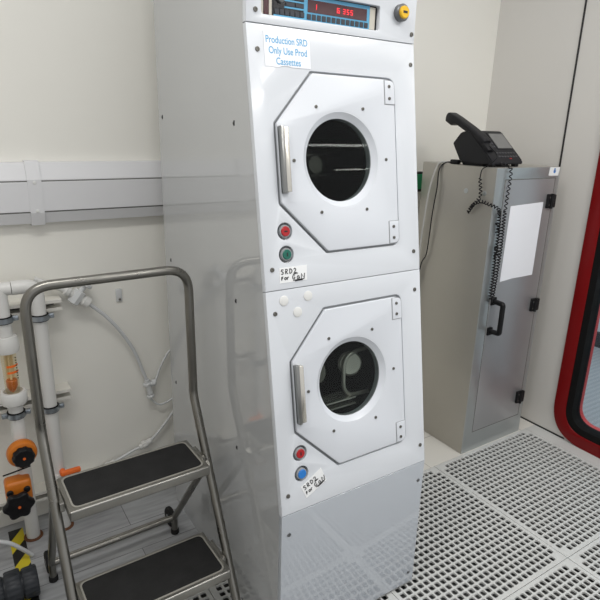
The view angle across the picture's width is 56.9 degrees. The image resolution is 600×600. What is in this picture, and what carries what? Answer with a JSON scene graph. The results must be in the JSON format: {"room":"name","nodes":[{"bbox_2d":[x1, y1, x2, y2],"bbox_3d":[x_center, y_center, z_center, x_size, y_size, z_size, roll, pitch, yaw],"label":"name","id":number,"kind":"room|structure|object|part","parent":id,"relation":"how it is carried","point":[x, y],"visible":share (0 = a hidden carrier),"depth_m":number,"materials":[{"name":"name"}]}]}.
{"room":"cleanroom laboratory","nodes":[
{"label":"cleanroom laboratory","id":0,"kind":"room"},
{"bbox_2d":[0,0,500,527],"bbox_3d":[-0.653,-0.512,2.261,4.006,3.000,0.120,-9,20,-31],"label":"wall","id":1,"kind":"structure","parent":0,"point":[78,78],"depth_m":2.20,"materials":[{"name":"white paint"}]},
{"bbox_2d":[9,295,62,315],"bbox_3d":[-1.316,0.074,1.887,0.935,0.042,0.070,-9,20,-31],"label":"channel","id":2,"kind":"object","parent":1,"relation":"attached to","point":[52,302],"visible":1,"depth_m":2.08,"materials":[{"name":"white plastic"}]},
{"bbox_2d":[0,314,18,325],"bbox_3d":[-1.050,0.067,1.964,0.088,0.024,0.091,3,17,6],"label":"clamp","id":3,"kind":"object","parent":2,"relation":"attached to","point":[4,321],"visible":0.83,"depth_m":1.94,"materials":[{"name":"metal"}]},
{"bbox_2d":[32,312,53,322],"bbox_3d":[-0.951,0.060,2.029,0.088,0.024,0.091,3,17,6],"label":"clamp","id":4,"kind":"object","parent":2,"relation":"attached to","point":[36,319],"visible":0.59,"depth_m":2.00,"materials":[{"name":"metal"}]},
{"bbox_2d":[0,382,71,413],"bbox_3d":[-1.326,0.430,1.998,0.935,0.042,0.070,-9,20,-31],"label":"channel","id":5,"kind":"object","parent":1,"relation":"attached to","point":[63,390],"visible":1,"depth_m":2.20,"materials":[{"name":"white plastic"}]},
{"bbox_2d":[1,407,30,420],"bbox_3d":[-1.060,0.423,2.075,0.088,0.024,0.091,3,17,6],"label":"clamp","id":6,"kind":"object","parent":5,"relation":"attached to","point":[13,417],"visible":0.83,"depth_m":2.05,"materials":[{"name":"metal"}]},
{"bbox_2d":[44,402,63,413],"bbox_3d":[-0.960,0.413,2.139,0.088,0.024,0.091,3,17,6],"label":"clamp","id":7,"kind":"object","parent":5,"relation":"attached to","point":[58,406],"visible":0.6,"depth_m":2.11,"materials":[{"name":"metal"}]},
{"bbox_2d":[0,466,96,513],"bbox_3d":[-1.301,0.831,2.147,1.020,0.042,0.070,-9,20,-31],"label":"channel","id":8,"kind":"object","parent":1,"relation":"attached to","point":[40,488],"visible":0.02,"depth_m":2.26,"materials":[{"name":"white plastic"}]},
{"bbox_2d":[62,285,91,307],"bbox_3d":[-0.863,-0.021,2.150,0.112,0.115,0.054,-9,20,-31],"label":"pipe fitting","id":9,"kind":"object","parent":1,"relation":"attached to","point":[77,296],"visible":0.81,"depth_m":2.13,"materials":[{"name":"plastic"}]},
{"bbox_2d":[33,276,64,291],"bbox_3d":[-0.947,-0.059,2.093,0.113,0.072,0.025,-5,19,-21],"label":"tube","id":10,"kind":"object","parent":9,"relation":"attached to","point":[36,279],"visible":0.3,"depth_m":2.07,"materials":[{"name":"white plastic"}]},
{"bbox_3d":[-0.837,-0.056,2.156,0.051,0.051,0.054,-9,20,-31],"label":"knob","id":11,"kind":"part","parent":9,"relation":"part of","materials":[{"name":"white plastic"}]},
{"bbox_2d":[90,303,147,380],"bbox_3d":[-0.750,0.183,2.304,0.225,0.396,0.017,-11,21,-35],"label":"tube","id":12,"kind":"object","parent":9,"relation":"attached to","point":[92,306],"visible":1,"depth_m":2.30,"materials":[{"name":"white plastic"}]},
{"bbox_2d":[0,160,163,225],"bbox_3d":[-0.936,-0.386,2.000,3.182,0.231,0.058,-9,20,-31],"label":"cable trunking","id":13,"kind":"object","parent":1,"relation":"attached to","point":[32,192],"visible":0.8,"depth_m":2.05,"materials":[{"name":"plastic"}]},
{"bbox_3d":[-0.924,-0.371,1.985,3.182,0.104,0.005,-9,20,-31],"label":"lid","id":14,"kind":"part","parent":13,"relation":"part of","materials":[{"name":"plastic"}]},
{"bbox_2d":[115,288,121,301],"bbox_3d":[-0.745,-0.020,2.278,0.025,0.055,0.012,-9,20,-31],"label":"clip","id":15,"kind":"object","parent":1,"relation":"attached to","point":[118,292],"visible":1,"depth_m":2.28,"materials":[{"name":"metal"}]},
{"bbox_2d":[115,410,172,460],"bbox_3d":[-0.760,0.648,2.465,0.457,0.269,0.011,-9,20,-31],"label":"tube","id":16,"kind":"object","parent":1,"relation":"attached to","point":[171,413],"visible":0.59,"depth_m":2.52,"materials":[{"name":"white plastic"}]},
{"bbox_2d":[138,438,151,449],"bbox_3d":[-0.700,0.651,2.506,0.064,0.045,0.038,-9,20,-31],"label":"connector","id":17,"kind":"object","parent":1,"relation":"attached to","point":[144,444],"visible":1,"depth_m":2.49,"materials":[{"name":"plastic"}]},
{"bbox_2d":[143,378,156,398],"bbox_3d":[-0.660,0.389,2.440,0.061,0.092,0.036,-9,20,-31],"label":"connector","id":18,"kind":"object","parent":1,"relation":"attached to","point":[148,384],"visible":1,"depth_m":2.43,"materials":[{"name":"white plastic"}]},
{"bbox_2d":[150,398,171,404],"bbox_3d":[-0.607,0.439,2.496,0.142,0.066,0.009,-10,21,-34],"label":"tube","id":19,"kind":"object","parent":18,"relation":"attached to","point":[170,399],"visible":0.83,"depth_m":2.49,"materials":[{"name":"white plastic"}]},
{"bbox_2d":[155,349,169,380],"bbox_3d":[-0.592,0.269,2.452,0.118,0.168,0.012,-11,21,-34],"label":"tube","id":20,"kind":"object","parent":18,"relation":"attached to","point":[168,351],"visible":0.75,"depth_m":2.44,"materials":[{"name":"white plastic"}]},
{"bbox_2d":[417,171,422,191],"bbox_3d":[0.579,-0.629,2.952,0.192,0.105,0.042,-9,20,-31],"label":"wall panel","id":21,"kind":"object","parent":1,"relation":"attached to","point":[419,173],"visible":0.22,"depth_m":2.96,"materials":[{"name":"green plastic"}]},
{"bbox_2d":[0,346,599,599],"bbox_3d":[1.046,1.254,1.620,5.700,0.105,5.600,-9,20,-31],"label":"floor","id":22,"kind":"structure","parent":0,"point":[105,524],"depth_m":2.30,"materials":[{"name":"grey tile"}]},
{"bbox_2d":[0,540,33,556],"bbox_3d":[-1.156,0.922,2.026,0.317,0.160,0.023,-7,19,-26],"label":"hose","id":23,"kind":"object","parent":22,"relation":"on","point":[5,542],"visible":1,"depth_m":2.07,"materials":[{"name":"white plastic"}]},
{"bbox_2d":[0,564,40,599],"bbox_3d":[-1.209,1.030,1.775,0.678,0.118,0.118,-9,20,-31],"label":"pipe union","id":24,"kind":"object","parent":22,"relation":"on","point":[15,584],"visible":1,"depth_m":1.89,"materials":[{"name":"grey plastic"}]},
{"bbox_2d":[0,292,42,541],"bbox_3d":[-1.061,0.460,2.081,0.072,1.030,0.072,-9,20,-31],"label":"vertical pipe","id":25,"kind":"object","parent":22,"relation":"on","point":[18,427],"visible":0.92,"depth_m":2.08,"materials":[{"name":"plastic"}]},
{"bbox_2d":[0,282,10,295],"bbox_3d":[-1.339,0.013,1.745,0.765,0.048,0.048,-9,20,-31],"label":"horizontal pipe","id":26,"kind":"object","parent":25,"relation":"attached to","point":[5,287],"visible":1,"depth_m":1.92,"materials":[{"name":"plastic"}]},
{"bbox_2d":[0,333,27,411],"bbox_3d":[-1.056,0.265,2.020,0.092,0.289,0.092,-9,20,-31],"label":"meter","id":27,"kind":"object","parent":25,"relation":"attached to","point":[13,397],"visible":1,"depth_m":2.01,"materials":[{"name":"plastic"}]},
{"bbox_3d":[-1.059,0.263,2.025,0.028,0.160,0.020,-9,20,-31],"label":"guide rod","id":28,"kind":"part","parent":27,"relation":"part of","materials":[{"name":"orange plastic"}]},
{"bbox_2d":[2,466,34,519],"bbox_3d":[-1.067,0.725,2.090,0.116,0.161,0.115,-9,20,-31],"label":"valve","id":29,"kind":"object","parent":25,"relation":"attached to","point":[20,500],"visible":1,"depth_m":2.07,"materials":[{"name":"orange plastic"}]},
{"bbox_2d":[6,439,37,467],"bbox_3d":[-1.038,0.576,2.070,0.105,0.104,0.083,-9,20,-31],"label":"valve","id":30,"kind":"object","parent":25,"relation":"attached to","point":[21,453],"visible":1,"depth_m":2.04,"materials":[{"name":"orange plastic"}]},
{"bbox_3d":[-1.023,0.583,2.051,0.078,0.074,0.031,-11,21,-34],"label":"black knob","id":31,"kind":"part","parent":30,"relation":"part of","materials":[{"name":"plastic"}]},
{"bbox_2d":[8,527,39,599],"bbox_3d":[-1.031,1.004,2.067,0.054,0.001,0.490,-9,20,-31],"label":"tape","id":32,"kind":"object","parent":22,"relation":"on","point":[21,560],"visible":0.56,"depth_m":2.14,"materials":[{"name":"yellow plastic"}]},
{"bbox_2d":[10,280,73,530],"bbox_3d":[-0.980,0.432,2.126,0.116,1.060,0.072,-9,20,-31],"label":"vertical pipe","id":33,"kind":"object","parent":22,"relation":"on","point":[38,308],"visible":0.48,"depth_m":2.07,"materials":[{"name":"plastic"}]},
{"bbox_2d":[55,466,80,479],"bbox_3d":[-0.944,0.705,2.216,0.124,0.079,0.072,6,18,16],"label":"valve","id":34,"kind":"object","parent":33,"relation":"attached to","point":[63,472],"visible":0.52,"depth_m":2.19,"materials":[{"name":"plastic"}]},
{"bbox_3d":[-0.916,0.680,2.206,0.078,0.024,0.032,-9,20,-31],"label":"lever","id":35,"kind":"part","parent":34,"relation":"part of","materials":[{"name":"orange plastic"}]},
{"bbox_2d":[20,266,240,599],"bbox_3d":[-0.552,0.490,1.776,0.515,1.180,0.687,-10,21,-33],"label":"step ladder","id":36,"kind":"object","parent":22,"relation":"on","point":[183,569],"visible":1,"depth_m":1.72,"materials":[{"name":"metal"}]},
{"bbox_3d":[-0.815,0.800,1.829,0.024,0.520,0.303,-10,21,-32],"label":"leg","id":37,"kind":"part","parent":36,"relation":"part of","materials":[{"name":"metal"}]},
{"bbox_3d":[-0.412,0.740,2.054,0.024,0.521,0.367,-10,20,-32],"label":"leg","id":38,"kind":"part","parent":36,"relation":"part of","materials":[{"name":"metal"}]},
{"bbox_2d":[184,589,213,599],"bbox_3d":[-0.517,1.166,1.626,0.738,0.020,0.718,-9,20,-31],"label":"floor panel","id":39,"kind":"object","parent":22,"relation":"attached to","point":[209,596],"visible":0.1,"depth_m":1.97,"materials":[{"name":"white metal"}]},
{"bbox_2d":[153,0,424,599],"bbox_3d":[-0.037,-0.128,1.920,0.574,2.300,0.897,-9,20,-31],"label":"dryer","id":40,"kind":"object","parent":22,"relation":"on","point":[290,198],"visible":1,"depth_m":1.68,"materials":[{"name":"white metal"}]},
{"bbox_3d":[-0.277,-0.091,1.782,0.012,2.300,0.878,-9,20,-31],"label":"panel","id":41,"kind":"part","parent":40,"relation":"part of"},
{"bbox_2d":[263,31,310,68],"bbox_3d":[-0.032,-0.654,1.452,0.142,0.088,0.015,-9,20,-31],"label":"paper notice","id":42,"kind":"object","parent":40,"relation":"attached to","point":[291,50],"visible":1,"depth_m":1.45,"materials":[{"name":"white paper"}]},
{"bbox_3d":[-0.035,-0.372,1.470,0.016,0.168,0.042,-9,20,-31],"label":"handle","id":43,"kind":"part","parent":40,"relation":"part of","materials":[{"name":"metal"}]},
{"bbox_3d":[0.005,0.268,1.577,0.016,0.168,0.042,-9,20,-31],"label":"handle","id":44,"kind":"part","parent":40,"relation":"part of","materials":[{"name":"metal"}]},
{"bbox_3d":[0.105,-0.953,1.471,0.571,0.450,0.020,-9,20,-31],"label":"control panel","id":45,"kind":"part","parent":40,"relation":"part of","materials":[{"name":"white metal"}]},
{"bbox_3d":[0.121,-0.399,1.595,0.571,0.678,0.130,-9,20,-31],"label":"panel","id":46,"kind":"part","parent":40,"relation":"part of","materials":[{"name":"white metal"}]},
{"bbox_3d":[0.116,-0.387,1.582,0.414,0.478,0.089,-9,20,-31],"label":"door","id":47,"kind":"part","parent":40,"relation":"part of","materials":[{"name":"white metal"}]},
{"bbox_3d":[0.162,0.264,1.706,0.571,0.653,0.126,-9,20,-31],"label":"panel","id":48,"kind":"part","parent":40,"relation":"part of","materials":[{"name":"white metal"}]},
{"bbox_3d":[0.157,0.253,1.689,0.414,0.478,0.089,-9,20,-31],"label":"door","id":49,"kind":"part","parent":40,"relation":"part of","materials":[{"name":"white metal"}]},
{"bbox_3d":[0.177,0.832,1.834,0.571,0.507,0.016,-9,20,-31],"label":"kick panel","id":50,"kind":"part","parent":40,"relation":"part of","materials":[{"name":"white metal"}]},
{"bbox_2d":[208,579,397,599],"bbox_3d":[0.029,1.075,1.965,0.556,0.020,0.718,-9,20,-31],"label":"floor panel","id":51,"kind":"object","parent":22,"relation":"attached to","point":[216,594],"visible":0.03,"depth_m":1.99,"materials":[{"name":"white metal"}]},
{"bbox_2d":[390,467,566,599],"bbox_3d":[0.564,0.986,2.297,0.713,0.020,0.718,-9,20,-31],"label":"floor panel","id":52,"kind":"object","parent":22,"relation":"attached to","point":[558,557],"visible":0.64,"depth_m":2.22,"materials":[{"name":"white plastic"}]},
{"bbox_2d":[418,162,560,453],"bbox_3d":[0.947,0.027,2.938,0.470,1.450,0.530,-9,20,-31],"label":"cabinet","id":53,"kind":"object","parent":22,"relation":"on","point":[476,351],"visible":0.97,"depth_m":2.79,"materials":[{"name":"grey metal"}]},
{"bbox_2d":[419,161,446,267],"bbox_3d":[0.692,-0.227,2.864,0.182,0.966,0.034,12,20,30],"label":"cable","id":54,"kind":"object","parent":53,"relation":"hanging from","point":[440,161],"visible":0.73,"depth_m":2.82,"materials":[{"name":"grey plastic"}]},
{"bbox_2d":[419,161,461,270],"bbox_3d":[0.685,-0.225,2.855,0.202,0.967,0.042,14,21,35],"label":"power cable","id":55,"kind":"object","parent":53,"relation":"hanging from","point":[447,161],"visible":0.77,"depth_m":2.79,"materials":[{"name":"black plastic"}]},
{"bbox_2d":[450,159,460,163],"bbox_3d":[0.750,-0.667,2.673,0.030,0.022,0.045,-9,20,-31],"label":"plug","id":56,"kind":"object","parent":53,"relation":"on","point":[453,161],"visible":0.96,"depth_m":2.66,"materials":[{"name":"black plastic"}]},
{"bbox_2d":[446,112,521,302],"bbox_3d":[0.865,-0.454,2.685,0.277,0.861,0.395,-9,20,-31],"label":"desk telephone","id":57,"kind":"object","parent":53,"relation":"on","point":[473,146],"visible":1,"depth_m":2.57,"materials":[{"name":"plastic"}]},
{"bbox_3d":[0.862,-0.346,2.574,0.125,0.721,0.163,-9,20,-31],"label":"coiled cord","id":58,"kind":"part","parent":57,"relation":"part of","materials":[{"name":"black plastic"}]},
{"bbox_3d":[0.950,0.088,2.674,0.034,0.194,0.072,-9,20,-31],"label":"handle","id":59,"kind":"part","parent":53,"relation":"part of","materials":[{"name":"black plastic"}]},
{"bbox_3d":[1.051,0.077,2.786,0.468,1.450,0.004,-9,20,-31],"label":"frame","id":60,"kind":"part","parent":53,"relation":"part of","materials":[{"name":"metal"}]},
{"bbox_3d":[1.067,0.046,2.785,0.369,1.281,0.004,-9,20,-31],"label":"door","id":61,"kind":"part","parent":53,"relation":"part of","materials":[{"name":"metal"}]},
{"bbox_2d":[500,202,542,281],"bbox_3d":[1.071,-0.281,2.676,0.249,0.371,0.001,-9,20,-31],"label":"paper sheet","id":62,"kind":"object","parent":53,"relation":"attached to","point":[524,220],"visible":1,"depth_m":2.67,"materials":[{"name":"white paper"}]},
{"bbox_2d":[434,429,599,557],"bbox_3d":[1.170,0.885,2.673,0.723,0.020,0.718,-9,20,-31],"label":"floor panel","id":63,"kind":"object","parent":22,"relation":"attached to","point":[563,550],"visible":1,"depth_m":2.65,"materials":[{"name":"white plastic"}]},
{"bbox_2d":[504,558,599,599],"bbox_3d":[0.951,1.175,1.724,0.713,0.020,0.713,-9,20,-31],"label":"floor panel","id":64,"kind":"object","parent":22,"relation":"attached to","point":[567,563],"visible":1,"depth_m":2.06,"materials":[{"name":"white plastic"}]},
{"bbox_2d":[568,537,599,579],"bbox_3d":[1.557,1.074,2.100,0.723,0.020,0.713,-9,20,-31],"label":"floor panel","id":65,"kind":"object","parent":22,"relation":"attached to","point":[575,558],"visible":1,"depth_m":2.19,"materials":[{"name":"white plastic"}]},
{"bbox_2d":[485,0,599,440],"bbox_3d":[1.647,-0.518,2.477,0.090,3.000,2.255,-9,20,-31],"label":"wall","id":66,"kind":"structure","parent":0,"point":[537,41],"depth_m":2.88,"materials":[{"name":"white paint"}]},
{"bbox_2d":[521,416,563,438],"bbox_3d":[1.240,0.658,3.360,0.004,0.008,0.785,-9,20,-31],"label":"trim","id":67,"kind":"structure","parent":66,"relation":"attached to","point":[521,416],"depth_m":3.15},
{"bbox_2d":[559,0,586,166],"bbox_3d":[1.335,-0.695,2.843,0.005,2.896,0.008,-9,20,-31],"label":"trim","id":68,"kind":"structure","parent":66,"relation":"attached to","point":[585,5],"depth_m":2.72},
{"bbox_2d":[554,152,599,458],"bbox_3d":[1.783,-0.089,2.372,0.121,2.050,1.153,-9,20,-31],"label":"door frame","id":69,"kind":"structure","parent":66,"relation":"in","point":[570,420],"depth_m":2.89,"materials":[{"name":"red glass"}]},
{"bbox_3d":[1.815,-0.094,2.391,0.045,1.914,1.017,-9,20,-31],"label":"frame","id":70,"kind":"part","parent":69,"relation":"part of","materials":[{"name":"rubber"}]},
{"bbox_3d":[2.730,-0.848,3.629,0.120,3.000,3.100,-9,20,-31],"label":"wall","id":71,"kind":"structure","parent":0,"visible":0},
{"bbox_2d":[594,331,599,347],"bbox_3d":[2.635,0.446,3.991,0.025,0.120,3.100,-9,20,-31],"label":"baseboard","id":72,"kind":"structure","parent":71,"relation":"attached to","point":[597,341],"depth_m":4.38,"materials":[{"name":"grey"}]}
]}

